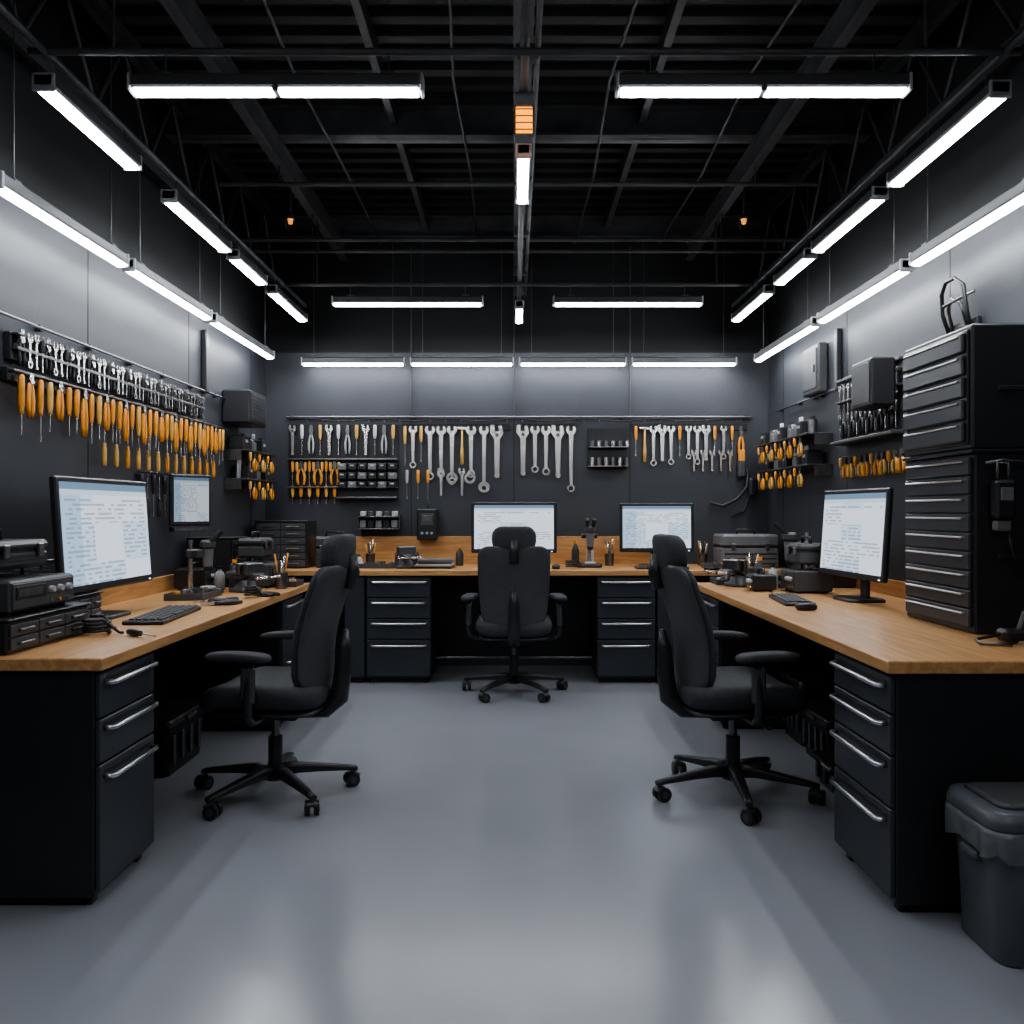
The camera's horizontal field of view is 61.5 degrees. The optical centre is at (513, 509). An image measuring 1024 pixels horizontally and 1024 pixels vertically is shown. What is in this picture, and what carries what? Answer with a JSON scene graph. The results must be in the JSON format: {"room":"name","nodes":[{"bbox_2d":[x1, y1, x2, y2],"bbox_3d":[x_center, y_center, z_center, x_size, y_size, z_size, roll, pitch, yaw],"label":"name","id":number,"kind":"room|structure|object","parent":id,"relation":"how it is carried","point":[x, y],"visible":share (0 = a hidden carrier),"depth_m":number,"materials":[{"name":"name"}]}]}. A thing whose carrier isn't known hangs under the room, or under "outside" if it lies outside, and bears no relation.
{"room":"workshop","nodes":[
{"label":"workshop","id":0,"kind":"room"},
{"bbox_2d":[0,567,72,616],"bbox_3d":[-1.839,0.283,3.110,0.322,0.157,0.420,0,0,0],"label":"electronic device","id":1,"kind":"object","parent":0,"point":[21,591],"visible":0.98,"depth_m":3.06,"materials":[{"name":"grey plastic"}]},
{"bbox_2d":[0,528,47,569],"bbox_3d":[-1.895,0.138,3.110,0.258,0.143,0.368,0,0,0],"label":"toolbox","id":2,"kind":"object","parent":1,"relation":"on","point":[14,553],"visible":1,"depth_m":3.12,"materials":[{"name":"grey plastic"}]},
{"bbox_2d":[11,559,54,572],"bbox_3d":[-1.929,0.279,3.600,0.222,0.147,0.240,0,0,0],"label":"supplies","id":3,"kind":"object","parent":1,"relation":"on","point":[41,569],"visible":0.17,"depth_m":3.50,"materials":[{"name":"black plastic"}]},
{"bbox_2d":[0,0,265,577],"bbox_3d":[-2.154,-0.575,2.500,0.152,3.750,9.400,0,0,0],"label":"wall","id":4,"kind":"structure","parent":0,"point":[49,279],"depth_m":4.33,"materials":[{"name":"paint"}]},
{"bbox_2d":[4,329,204,418],"bbox_3d":[-2.045,-0.667,4.560,0.067,0.156,2.120,0,0,0],"label":"rack","id":5,"kind":"object","parent":4,"relation":"attached to","point":[31,351],"visible":1,"depth_m":4.13,"materials":[{"name":"metal"}]},
{"bbox_2d":[0,311,225,399],"bbox_3d":[-2.062,-0.790,5.050,0.033,0.030,3.700,0,0,0],"label":"hanging rail","id":6,"kind":"object","parent":4,"relation":"attached to","point":[38,328],"visible":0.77,"depth_m":4.22,"materials":[{"name":"metal"}]},
{"bbox_2d":[1,366,228,477],"bbox_3d":[-2.046,-0.403,4.790,0.064,0.365,2.620,0,0,0],"label":"rack","id":7,"kind":"object","parent":4,"relation":"attached to","point":[207,432],"visible":0.98,"depth_m":4.42,"materials":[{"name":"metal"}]},
{"bbox_2d":[135,471,168,516],"bbox_3d":[-2.055,-0.089,4.915,0.046,0.258,0.390,0,0,0],"label":"rack","id":8,"kind":"object","parent":4,"relation":"attached to","point":[153,478],"visible":0.8,"depth_m":4.91,"materials":[{"name":"black metal"}]},
{"bbox_2d":[169,474,210,531],"bbox_3d":[-2.002,-0.043,5.221,0.165,0.345,0.270,0,0,38],"label":"display","id":9,"kind":"object","parent":4,"relation":"attached to","point":[189,494],"visible":0.95,"depth_m":5.16,"materials":[{"name":"black plastic"}]},
{"bbox_2d":[222,389,265,427],"bbox_3d":[-1.973,-0.740,6.320,0.210,0.240,0.420,0,0,0],"label":"speaker","id":10,"kind":"object","parent":4,"relation":"attached to","point":[242,408],"visible":1,"depth_m":6.11},
{"bbox_2d":[224,433,276,499],"bbox_3d":[-1.989,-0.329,6.550,0.179,0.503,0.758,0,0,0],"label":"shelf","id":11,"kind":"object","parent":4,"relation":"attached to","point":[238,445],"visible":1,"depth_m":6.34,"materials":[{"name":"metal"}]},
{"bbox_2d":[0,0,1023,415],"bbox_3d":[0.025,-1.494,2.545,4.205,1.428,9.291,0,0,0],"label":"conduit","id":12,"kind":"object","parent":4,"relation":"attached to","point":[526,53],"visible":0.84,"depth_m":4.63,"materials":[{"name":"black metal"}]},
{"bbox_2d":[32,63,141,170],"bbox_3d":[-1.655,-1.548,3.380,0.081,0.155,0.720,0,0,0],"label":"linear pendant light","id":13,"kind":"object","parent":12,"relation":"hanging from","point":[47,84],"visible":1,"depth_m":3.27,"materials":[{"name":"white"}]},
{"bbox_2d":[160,181,231,252],"bbox_3d":[-1.655,-1.548,4.525,0.081,0.155,0.810,0,0,0],"label":"linear pendant light","id":14,"kind":"object","parent":12,"relation":"hanging from","point":[171,198],"visible":1,"depth_m":4.40,"materials":[{"name":"white"}]},
{"bbox_2d":[226,239,267,284],"bbox_3d":[-1.655,-1.548,5.350,0.081,0.155,0.580,0,0,0],"label":"linear pendant light","id":15,"kind":"object","parent":12,"relation":"hanging from","point":[236,257],"visible":0.97,"depth_m":5.26,"materials":[{"name":"white"}]},
{"bbox_2d":[127,55,424,98],"bbox_3d":[-0.840,-1.548,3.050,1.040,0.155,0.068,0,0,0],"label":"linear pendant light","id":16,"kind":"object","parent":12,"relation":"hanging from","point":[161,84],"visible":1,"depth_m":3.03,"materials":[{"name":"white"}]},
{"bbox_2d":[265,277,307,321],"bbox_3d":[-1.655,-1.548,6.300,0.081,0.155,0.880,0,0,0],"label":"linear pendant light","id":17,"kind":"object","parent":12,"relation":"hanging from","point":[273,290],"visible":0.98,"depth_m":6.16,"materials":[{"name":"white"}]},
{"bbox_2d":[331,286,483,306],"bbox_3d":[-0.765,-1.548,6.200,1.090,0.155,0.068,0,0,0],"label":"linear pendant light","id":18,"kind":"object","parent":12,"relation":"hanging from","point":[350,300],"visible":1,"depth_m":6.17,"materials":[{"name":"white"}]},
{"bbox_2d":[515,288,523,323],"bbox_3d":[0.040,-1.565,6.550,0.068,0.190,0.500,0,0,0],"label":"linear pendant light","id":19,"kind":"object","parent":12,"relation":"hanging from","point":[519,304],"visible":0.96,"depth_m":6.37,"materials":[{"name":"white"}]},
{"bbox_2d":[515,143,531,203],"bbox_3d":[0.040,-1.565,3.875,0.068,0.190,0.550,0,0,0],"label":"linear pendant light","id":20,"kind":"object","parent":12,"relation":"hanging from","point":[523,151],"visible":0.92,"depth_m":3.75,"materials":[{"name":"white"}]},
{"bbox_2d":[513,92,534,142],"bbox_3d":[0.040,-1.670,3.420,0.085,0.400,0.070,0,0,0],"label":"beacon light","id":21,"kind":"object","parent":12,"relation":"attached to","point":[523,103],"visible":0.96,"depth_m":3.39,"materials":[{"name":"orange plastic"}]},
{"bbox_2d":[553,286,703,306],"bbox_3d":[0.820,-1.548,6.200,1.080,0.155,0.068,0,0,0],"label":"linear pendant light","id":22,"kind":"object","parent":12,"relation":"hanging from","point":[570,300],"visible":1,"depth_m":6.17,"materials":[{"name":"white"}]},
{"bbox_2d":[731,278,774,321],"bbox_3d":[1.740,-1.548,6.300,0.081,0.155,0.880,0,0,0],"label":"linear pendant light","id":23,"kind":"object","parent":12,"relation":"hanging from","point":[767,290],"visible":0.99,"depth_m":6.17,"materials":[{"name":"white"}]},
{"bbox_2d":[615,55,912,98],"bbox_3d":[0.880,-1.548,3.050,1.040,0.155,0.068,0,0,0],"label":"linear pendant light","id":24,"kind":"object","parent":12,"relation":"hanging from","point":[648,84],"visible":1,"depth_m":3.03,"materials":[{"name":"white"}]},
{"bbox_2d":[773,239,817,284],"bbox_3d":[1.740,-1.548,5.340,0.081,0.155,0.600,0,0,0],"label":"linear pendant light","id":25,"kind":"object","parent":12,"relation":"hanging from","point":[805,257],"visible":0.92,"depth_m":5.26,"materials":[{"name":"white"}]},
{"bbox_2d":[811,178,888,252],"bbox_3d":[1.740,-1.548,4.505,0.081,0.155,0.850,0,0,0],"label":"linear pendant light","id":26,"kind":"object","parent":12,"relation":"hanging from","point":[874,197],"visible":0.98,"depth_m":4.38,"materials":[{"name":"white"}]},
{"bbox_2d":[886,73,1011,186],"bbox_3d":[1.740,-1.548,3.500,0.081,0.155,0.860,0,0,0],"label":"linear pendant light","id":27,"kind":"object","parent":12,"relation":"hanging from","point":[993,94],"visible":1,"depth_m":3.37,"materials":[{"name":"white"}]},
{"bbox_2d":[0,665,1023,1023],"bbox_3d":[0.025,1.350,2.500,4.510,0.100,9.700,0,0,0],"label":"floor","id":28,"kind":"structure","parent":0,"point":[513,857],"depth_m":2.88,"materials":[{"name":"concrete"}]},
{"bbox_2d":[0,574,308,904],"bbox_3d":[-1.696,0.831,4.230,0.764,0.938,2.900,0,0,0],"label":"workbench","id":29,"kind":"object","parent":28,"relation":"on","point":[77,746],"depth_m":2.87,"materials":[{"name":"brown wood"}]},
{"bbox_2d":[70,591,103,618],"bbox_3d":[-1.911,0.416,3.600,0.259,0.128,0.310,0,0,0],"label":"organizer","id":30,"kind":"object","parent":29,"relation":"on","point":[94,597],"visible":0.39,"depth_m":3.66,"materials":[{"name":"black plastic"}]},
{"bbox_2d":[49,475,152,619],"bbox_3d":[-1.860,0.170,3.861,0.200,0.620,0.830,0,0,1],"label":"computer monitor","id":31,"kind":"object","parent":29,"relation":"on","point":[100,527],"visible":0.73,"depth_m":3.78,"materials":[{"name":"black plastic"}]},
{"bbox_2d":[122,605,200,624],"bbox_3d":[-1.570,0.467,3.860,0.170,0.026,0.560,0,0,-5],"label":"keyboard","id":32,"kind":"object","parent":29,"relation":"on","point":[161,616],"visible":1,"depth_m":3.74,"materials":[{"name":"black plastic"}]},
{"bbox_2d":[164,587,221,600],"bbox_3d":[-1.750,0.455,4.700,0.208,0.050,0.308,0,0,0],"label":"tray","id":33,"kind":"object","parent":29,"relation":"on","point":[202,594],"visible":1,"depth_m":4.60,"materials":[{"name":"grey plastic"}]},
{"bbox_2d":[174,561,215,590],"bbox_3d":[-1.919,0.397,5.200,0.202,0.167,0.200,0,0,0],"label":"station","id":34,"kind":"object","parent":29,"relation":"on","point":[201,577],"visible":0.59,"depth_m":5.10,"materials":[{"name":"black plastic"}]},
{"bbox_2d":[182,529,223,592],"bbox_3d":[-1.799,0.296,4.981,0.224,0.368,0.170,0,0,-23],"label":"microscope","id":35,"kind":"object","parent":29,"relation":"on","point":[206,553],"visible":0.92,"depth_m":4.96,"materials":[{"name":"black metal"}]},
{"bbox_2d":[186,536,247,586],"bbox_3d":[-1.891,0.326,5.500,0.299,0.308,0.310,0,0,0],"label":"organizer","id":36,"kind":"object","parent":29,"relation":"on","point":[226,549],"visible":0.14,"depth_m":5.35,"materials":[{"name":"black plastic"}]},
{"bbox_2d":[214,566,224,588],"bbox_3d":[-1.780,0.410,5.200,0.064,0.140,0.064,0,0,0],"label":"spray bottle","id":37,"kind":"object","parent":29,"relation":"on","point":[219,577],"visible":0.87,"depth_m":5.18,"materials":[{"name":"grey plastic"}]},
{"bbox_2d":[200,599,242,604],"bbox_3d":[-1.478,0.467,4.339,0.202,0.024,0.083,0,0,-36],"label":"pliers","id":38,"kind":"object","parent":29,"relation":"on","point":[229,601],"visible":0.99,"depth_m":4.32,"materials":[{"name":"metal"}]},
{"bbox_2d":[225,562,280,592],"bbox_3d":[-1.545,0.395,5.041,0.300,0.170,0.184,0,0,29],"label":"bench vise","id":39,"kind":"object","parent":29,"relation":"on","point":[245,574],"visible":0.98,"depth_m":5.01,"materials":[{"name":"grey metal"}]},
{"bbox_2d":[230,558,282,587],"bbox_3d":[-1.609,0.387,5.420,0.272,0.187,0.300,0,0,0],"label":"supplies","id":40,"kind":"object","parent":29,"relation":"on","point":[269,567],"visible":0.31,"depth_m":5.28,"materials":[{"name":"grey plastic"}]},
{"bbox_2d":[237,531,273,557],"bbox_3d":[-1.625,0.213,5.420,0.178,0.163,0.228,0,0,0],"label":"toolbox","id":41,"kind":"object","parent":40,"relation":"on","point":[249,547],"visible":1,"depth_m":5.32,"materials":[{"name":"grey plastic"}]},
{"bbox_2d":[274,553,288,588],"bbox_3d":[-1.418,0.371,5.250,0.086,0.218,0.088,0,0,0],"label":"pen cup","id":42,"kind":"object","parent":29,"relation":"on","point":[280,583],"visible":1,"depth_m":5.22,"materials":[{"name":"metal"}]},
{"bbox_2d":[151,698,203,777],"bbox_3d":[-1.833,1.160,4.400,0.381,0.280,0.525,0,0,0],"label":"crate","id":43,"kind":"object","parent":28,"relation":"on","point":[178,722],"visible":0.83,"depth_m":4.31,"materials":[{"name":"black plastic"}]},
{"bbox_2d":[194,534,359,820],"bbox_3d":[-1.069,0.705,3.946,0.720,1.190,0.764,0,0,-25],"label":"office chair","id":44,"kind":"object","parent":28,"relation":"on","point":[316,684],"visible":1,"depth_m":3.76,"materials":[{"name":"fabric"}]},
{"bbox_2d":[461,526,567,702],"bbox_3d":[-0.023,0.705,6.080,0.748,1.190,0.726,0,0,34],"label":"office chair","id":45,"kind":"object","parent":28,"relation":"on","point":[514,572],"visible":1,"depth_m":5.84,"materials":[{"name":"fabric"}]},
{"bbox_2d":[254,520,784,682],"bbox_3d":[0.025,0.691,6.800,4.200,1.218,0.794,0,0,0],"label":"workbench","id":46,"kind":"object","parent":28,"relation":"on","point":[399,622],"depth_m":6.46,"materials":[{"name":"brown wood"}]},
{"bbox_2d":[315,531,343,567],"bbox_3d":[-1.420,0.308,6.815,0.268,0.283,0.258,0,0,0],"label":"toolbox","id":47,"kind":"object","parent":46,"relation":"on","point":[318,540],"visible":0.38,"depth_m":6.70,"materials":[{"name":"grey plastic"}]},
{"bbox_2d":[365,539,375,562],"bbox_3d":[-1.158,0.342,6.950,0.086,0.217,0.088,0,0,0],"label":"pen cup","id":48,"kind":"object","parent":46,"relation":"on","point":[370,557],"visible":0.84,"depth_m":6.92,"materials":[{"name":"metal"}]},
{"bbox_2d":[359,561,398,567],"bbox_3d":[-1.050,0.425,6.700,0.348,0.050,0.168,0,0,0],"label":"tray","id":49,"kind":"object","parent":46,"relation":"on","point":[380,564],"visible":0.75,"depth_m":6.62,"materials":[{"name":"grey plastic"}]},
{"bbox_2d":[396,546,421,568],"bbox_3d":[-0.828,0.365,6.622,0.184,0.170,0.300,0,0,-17],"label":"bench vise","id":50,"kind":"object","parent":46,"relation":"on","point":[405,554],"visible":1,"depth_m":6.59,"materials":[{"name":"grey metal"}]},
{"bbox_2d":[412,558,454,568],"bbox_3d":[-0.620,0.414,6.680,0.319,0.070,0.230,0,0,0],"label":"stack","id":51,"kind":"object","parent":46,"relation":"on","point":[424,563],"visible":1,"depth_m":6.58,"materials":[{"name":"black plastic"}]},
{"bbox_2d":[471,502,556,552],"bbox_3d":[0.000,0.194,6.880,0.680,0.513,0.200,0,0,0],"label":"computer monitor","id":52,"kind":"object","parent":46,"relation":"on","point":[486,517],"visible":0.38,"depth_m":6.84,"materials":[{"name":"black plastic"}]},
{"bbox_2d":[579,518,601,567],"bbox_3d":[0.600,0.255,6.798,0.180,0.390,0.237,0,0,0],"label":"microscope","id":53,"kind":"object","parent":46,"relation":"on","point":[589,530],"visible":0.98,"depth_m":6.74,"materials":[{"name":"black plastic"}]},
{"bbox_2d":[604,539,614,565],"bbox_3d":[0.772,0.342,6.950,0.086,0.216,0.088,0,0,0],"label":"pen cup","id":54,"kind":"object","parent":46,"relation":"on","point":[609,557],"visible":1,"depth_m":6.92,"materials":[{"name":"metal"}]},
{"bbox_2d":[619,503,693,564],"bbox_3d":[1.135,0.197,6.880,0.590,0.505,0.200,0,0,0],"label":"computer monitor","id":55,"kind":"object","parent":46,"relation":"on","point":[638,522],"visible":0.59,"depth_m":6.84,"materials":[{"name":"black plastic"}]},
{"bbox_2d":[697,541,707,565],"bbox_3d":[1.532,0.349,6.980,0.086,0.202,0.088,0,0,0],"label":"pen cup","id":56,"kind":"object","parent":46,"relation":"on","point":[702,557],"visible":0.93,"depth_m":6.95,"materials":[{"name":"metal"}]},
{"bbox_2d":[713,529,778,567],"bbox_3d":[1.830,0.298,6.795,0.448,0.303,0.318,0,0,0],"label":"toolbox","id":57,"kind":"object","parent":46,"relation":"on","point":[726,546],"visible":0.91,"depth_m":6.65,"materials":[{"name":"grey plastic"}]},
{"bbox_2d":[648,534,825,825],"bbox_3d":[0.989,0.705,3.912,0.764,1.190,0.781,0,0,-6],"label":"office chair","id":58,"kind":"object","parent":28,"relation":"on","point":[694,687],"visible":1,"depth_m":3.77,"materials":[{"name":"fabric"}]},
{"bbox_2d":[781,669,837,746],"bbox_3d":[1.713,1.120,4.880,0.330,0.360,0.378,0,0,0],"label":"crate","id":59,"kind":"object","parent":28,"relation":"on","point":[817,684],"visible":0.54,"depth_m":4.77,"materials":[{"name":"black plastic"}]},
{"bbox_2d":[803,702,837,759],"bbox_3d":[1.693,1.170,4.450,0.330,0.260,0.420,0,0,0],"label":"crate","id":60,"kind":"object","parent":28,"relation":"on","point":[818,718],"visible":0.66,"depth_m":4.42,"materials":[{"name":"black plastic"}]},
{"bbox_2d":[812,750,837,793],"bbox_3d":[1.593,1.235,3.950,0.330,0.130,0.472,0,0,0],"label":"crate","id":61,"kind":"object","parent":28,"relation":"on","point":[824,764],"visible":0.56,"depth_m":4.05,"materials":[{"name":"black plastic"}]},
{"bbox_2d":[697,579,1023,911],"bbox_3d":[1.648,0.845,4.215,0.959,0.910,2.970,0,0,0],"label":"workbench","id":62,"kind":"object","parent":28,"relation":"on","point":[922,708],"visible":0.66,"depth_m":2.80,"materials":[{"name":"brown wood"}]},
{"bbox_2d":[706,559,754,586],"bbox_3d":[1.385,0.395,5.401,0.300,0.170,0.184,0,0,-29],"label":"bench vise","id":63,"kind":"object","parent":62,"relation":"on","point":[737,569],"visible":0.94,"depth_m":5.37,"materials":[{"name":"grey metal"}]},
{"bbox_2d":[745,567,775,591],"bbox_3d":[1.459,0.412,5.120,0.162,0.136,0.160,0,0,0],"label":"station","id":64,"kind":"object","parent":62,"relation":"on","point":[757,581],"visible":1,"depth_m":5.04,"materials":[{"name":"black plastic"}]},
{"bbox_2d":[774,521,809,587],"bbox_3d":[1.738,0.274,5.330,0.250,0.412,0.190,0,0,17],"label":"microscope","id":65,"kind":"object","parent":62,"relation":"on","point":[787,537],"visible":0.4,"depth_m":5.31,"materials":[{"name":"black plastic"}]},
{"bbox_2d":[768,593,815,605],"bbox_3d":[1.450,0.467,4.500,0.150,0.026,0.440,0,0,6],"label":"keyboard","id":66,"kind":"object","parent":62,"relation":"on","point":[787,599],"visible":1,"depth_m":4.42,"materials":[{"name":"black plastic"}]},
{"bbox_2d":[795,603,816,610],"bbox_3d":[1.400,0.462,4.120,0.105,0.035,0.060,0,0,-4],"label":"computer mouse","id":67,"kind":"object","parent":62,"relation":"on","point":[800,606],"visible":1,"depth_m":4.09,"materials":[{"name":"black plastic"}]},
{"bbox_2d":[780,564,832,592],"bbox_3d":[1.709,0.397,5.060,0.242,0.167,0.260,0,0,0],"label":"toolbox","id":68,"kind":"object","parent":62,"relation":"on","point":[798,580],"visible":0.97,"depth_m":4.93,"materials":[{"name":"grey plastic"}]},
{"bbox_2d":[786,535,820,563],"bbox_3d":[1.715,0.233,5.060,0.178,0.163,0.208,0,0,0],"label":"toolbox","id":69,"kind":"object","parent":68,"relation":"on","point":[798,553],"visible":0.93,"depth_m":4.97,"materials":[{"name":"grey plastic"}]},
{"bbox_2d":[798,542,855,587],"bbox_3d":[1.970,0.346,5.450,0.259,0.268,0.350,0,0,0],"label":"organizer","id":70,"kind":"object","parent":62,"relation":"on","point":[838,581],"visible":0.06,"depth_m":5.28,"materials":[{"name":"black plastic"}]},
{"bbox_2d":[819,488,893,602],"bbox_3d":[1.830,0.185,4.563,0.200,0.590,0.720,0,0,-5],"label":"computer monitor","id":71,"kind":"object","parent":62,"relation":"on","point":[856,523],"visible":1,"depth_m":4.50,"materials":[{"name":"black plastic"}]},
{"bbox_2d":[902,323,1023,633],"bbox_3d":[1.929,-0.120,3.599,0.393,1.200,0.597,0,0,0],"label":"tool chest","id":72,"kind":"object","parent":62,"relation":"on","point":[963,398],"visible":1,"depth_m":3.35,"materials":[{"name":"metal"}]},
{"bbox_2d":[985,459,1023,573],"bbox_3d":[1.900,0.023,3.268,0.202,0.438,0.058,0,0,0],"label":"scanner","id":73,"kind":"object","parent":72,"relation":"attached to","point":[1003,492],"visible":1,"depth_m":3.26,"materials":[{"name":"black plastic"}]},
{"bbox_2d":[974,611,1023,646],"bbox_3d":[1.770,0.411,3.065,0.251,0.133,0.140,0,0,0],"label":"lamp","id":74,"kind":"object","parent":62,"relation":"on","point":[1016,634],"visible":1,"depth_m":3.07,"materials":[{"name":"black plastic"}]},
{"bbox_2d":[945,782,1023,968],"bbox_3d":[1.529,1.071,2.561,0.388,0.458,0.335,0,0,0],"label":"waste bin","id":75,"kind":"object","parent":28,"relation":"on","point":[986,819],"visible":1,"depth_m":2.48,"materials":[{"name":"plastic"}]},
{"bbox_2d":[266,242,767,664],"bbox_3d":[0.025,-0.575,7.274,4.510,3.750,0.152,0,0,0],"label":"wall","id":76,"kind":"structure","parent":0,"point":[292,388],"depth_m":7.20,"materials":[{"name":"paint"}]},
{"bbox_2d":[287,424,397,503],"bbox_3d":[-1.425,-0.383,7.148,0.917,0.667,0.100,0,0,0],"label":"tool rack","id":77,"kind":"object","parent":76,"relation":"attached to","point":[326,461],"visible":1,"depth_m":7.19,"materials":[{"name":"metal"}]},
{"bbox_2d":[357,511,400,528],"bbox_3d":[-1.117,0.085,7.128,0.348,0.150,0.140,0,0,0],"label":"shelf","id":78,"kind":"object","parent":76,"relation":"attached to","point":[362,524],"visible":1,"depth_m":7.09,"materials":[{"name":"metal"}]},
{"bbox_2d":[417,500,437,539],"bbox_3d":[-0.717,0.083,7.130,0.170,0.334,0.135,0,0,0],"label":"box","id":79,"kind":"object","parent":76,"relation":"attached to","point":[427,519],"visible":1,"depth_m":7.08,"materials":[{"name":"black plastic"}]},
{"bbox_2d":[402,423,509,498],"bbox_3d":[-0.483,-0.409,7.176,0.900,0.632,0.045,0,0,0],"label":"rack","id":80,"kind":"object","parent":76,"relation":"attached to","point":[412,427],"visible":1,"depth_m":7.16,"materials":[{"name":"metal"}]},
{"bbox_2d":[286,415,751,421],"bbox_3d":[0.042,-0.764,7.175,3.883,0.062,0.046,0,0,0],"label":"hanging rail","id":81,"kind":"object","parent":76,"relation":"attached to","point":[290,417],"visible":1,"depth_m":7.16,"materials":[{"name":"metal"}]},
{"bbox_2d":[516,423,575,491],"bbox_3d":[0.269,-0.437,7.178,0.496,0.577,0.039,0,0,0],"label":"wrenches","id":82,"kind":"object","parent":76,"relation":"attached to","point":[534,428],"visible":1,"depth_m":7.16,"materials":[{"name":"silver metal"}]},
{"bbox_2d":[588,428,628,467],"bbox_3d":[0.787,-0.517,7.153,0.342,0.333,0.090,0,0,0],"label":"shelf","id":83,"kind":"object","parent":76,"relation":"attached to","point":[607,447],"visible":1,"depth_m":7.19,"materials":[{"name":"metal"}]},
{"bbox_2d":[632,423,746,471],"bbox_3d":[1.467,-0.523,7.176,0.967,0.404,0.044,0,0,0],"label":"wrenches","id":84,"kind":"object","parent":76,"relation":"attached to","point":[653,428],"visible":1,"depth_m":7.16,"materials":[{"name":"silver metal"}]},
{"bbox_2d":[710,449,756,516],"bbox_3d":[1.822,-0.225,7.151,0.389,0.564,0.095,0,0,0],"label":"hose","id":85,"kind":"object","parent":76,"relation":"hanging from","point":[742,471],"visible":1,"depth_m":7.12,"materials":[{"name":"black plastic"}]},
{"bbox_2d":[73,0,964,214],"bbox_3d":[0.025,-2.487,2.500,4.510,0.165,9.700,0,0,0],"label":"ceiling","id":86,"kind":"structure","parent":0,"point":[236,23],"depth_m":4.70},
{"bbox_2d":[0,0,1023,287],"bbox_3d":[0.025,-2.125,2.500,4.190,0.550,9.360,0,0,0],"label":"framework","id":87,"kind":"object","parent":86,"relation":"attached to","point":[762,127],"visible":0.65,"depth_m":5.14,"materials":[{"name":"black metal"}]},
{"bbox_2d":[0,0,128,267],"bbox_3d":[-1.910,-1.690,3.680,0.066,1.020,1.040,0,0,0],"label":"linear pendant light","id":88,"kind":"object","parent":87,"relation":"hanging from","point":[12,189],"visible":0.98,"depth_m":3.56,"materials":[{"name":"white"}]},
{"bbox_2d":[122,98,212,319],"bbox_3d":[-1.910,-1.690,4.810,0.066,1.020,1.100,0,0,0],"label":"linear pendant light","id":89,"kind":"object","parent":87,"relation":"hanging from","point":[138,270],"visible":0.84,"depth_m":4.62,"materials":[{"name":"white"}]},
{"bbox_2d":[207,172,274,358],"bbox_3d":[-1.910,-1.690,6.095,0.066,1.020,1.310,0,0,0],"label":"linear pendant light","id":90,"kind":"object","parent":87,"relation":"hanging from","point":[218,321],"visible":0.91,"depth_m":5.93,"materials":[{"name":"white"}]},
{"bbox_2d":[301,242,405,365],"bbox_3d":[-1.315,-1.690,7.040,0.850,1.020,0.056,0,0,0],"label":"linear pendant light","id":91,"kind":"object","parent":87,"relation":"hanging from","point":[392,360],"visible":0.88,"depth_m":7.02,"materials":[{"name":"white"}]},
{"bbox_2d":[410,242,513,365],"bbox_3d":[-0.425,-1.690,7.040,0.850,1.020,0.056,0,0,0],"label":"linear pendant light","id":92,"kind":"object","parent":87,"relation":"hanging from","point":[422,360],"visible":0.91,"depth_m":7.02,"materials":[{"name":"white"}]},
{"bbox_2d":[519,242,626,365],"bbox_3d":[0.480,-1.690,7.040,0.880,1.020,0.056,0,0,0],"label":"linear pendant light","id":93,"kind":"object","parent":87,"relation":"hanging from","point":[613,360],"visible":0.91,"depth_m":7.02,"materials":[{"name":"white"}]},
{"bbox_2d":[631,242,736,365],"bbox_3d":[1.390,-1.690,7.040,0.860,1.020,0.056,0,0,0],"label":"linear pendant light","id":94,"kind":"object","parent":87,"relation":"hanging from","point":[723,360],"visible":0.87,"depth_m":7.02,"materials":[{"name":"white"}]},
{"bbox_2d":[754,179,820,361],"bbox_3d":[1.950,-1.690,6.215,0.066,1.020,1.330,0,0,0],"label":"linear pendant light","id":95,"kind":"object","parent":87,"relation":"hanging from","point":[809,325],"visible":0.94,"depth_m":6.04,"materials":[{"name":"white"}]},
{"bbox_2d":[817,98,912,322],"bbox_3d":[1.950,-1.690,4.860,0.066,1.020,1.180,0,0,0],"label":"linear pendant light","id":96,"kind":"object","parent":87,"relation":"hanging from","point":[894,271],"visible":0.89,"depth_m":4.69,"materials":[{"name":"white"}]},
{"bbox_2d":[909,56,1023,265],"bbox_3d":[1.950,-1.690,3.650,0.066,1.020,1.060,0,0,0],"label":"linear pendant light","id":97,"kind":"object","parent":87,"relation":"hanging from","point":[1013,198],"visible":0.91,"depth_m":3.66,"materials":[{"name":"white"}]},
{"bbox_2d":[768,0,1023,581],"bbox_3d":[2.204,-0.575,2.500,0.152,3.750,9.400,0,0,0],"label":"wall","id":98,"kind":"structure","parent":0,"point":[987,161],"depth_m":4.74,"materials":[{"name":"paint"}]},
{"bbox_2d":[756,416,831,489],"bbox_3d":[2.039,-0.409,6.350,0.179,0.503,1.208,0,0,0],"label":"shelf","id":99,"kind":"object","parent":98,"relation":"attached to","point":[799,460],"visible":1,"depth_m":6.14,"materials":[{"name":"metal"}]},
{"bbox_2d":[803,342,827,397],"bbox_3d":[2.083,-0.970,5.980,0.089,0.340,0.320,0,0,0],"label":"box","id":100,"kind":"object","parent":98,"relation":"attached to","point":[815,357],"visible":0.98,"depth_m":5.85,"materials":[{"name":"grey plastic"}]},
{"bbox_2d":[830,356,904,445],"bbox_3d":[2.015,-0.618,5.045,0.225,0.415,0.910,0,0,0],"label":"tool rack","id":101,"kind":"object","parent":98,"relation":"attached to","point":[870,403],"visible":0.98,"depth_m":4.72,"materials":[{"name":"black plastic"}]},
{"bbox_2d":[839,447,905,478],"bbox_3d":[2.099,-0.269,5.005,0.059,0.143,1.050,0,0,0],"label":"rack","id":102,"kind":"object","parent":98,"relation":"attached to","point":[897,465],"visible":0.97,"depth_m":4.96,"materials":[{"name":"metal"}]},
{"bbox_2d":[939,276,981,334],"bbox_3d":[2.075,-0.905,4.060,0.107,0.379,0.300,0,0,0],"label":"hook","id":103,"kind":"object","parent":98,"relation":"attached to","point":[964,307],"visible":0.75,"depth_m":4.02,"materials":[{"name":"black metal"}]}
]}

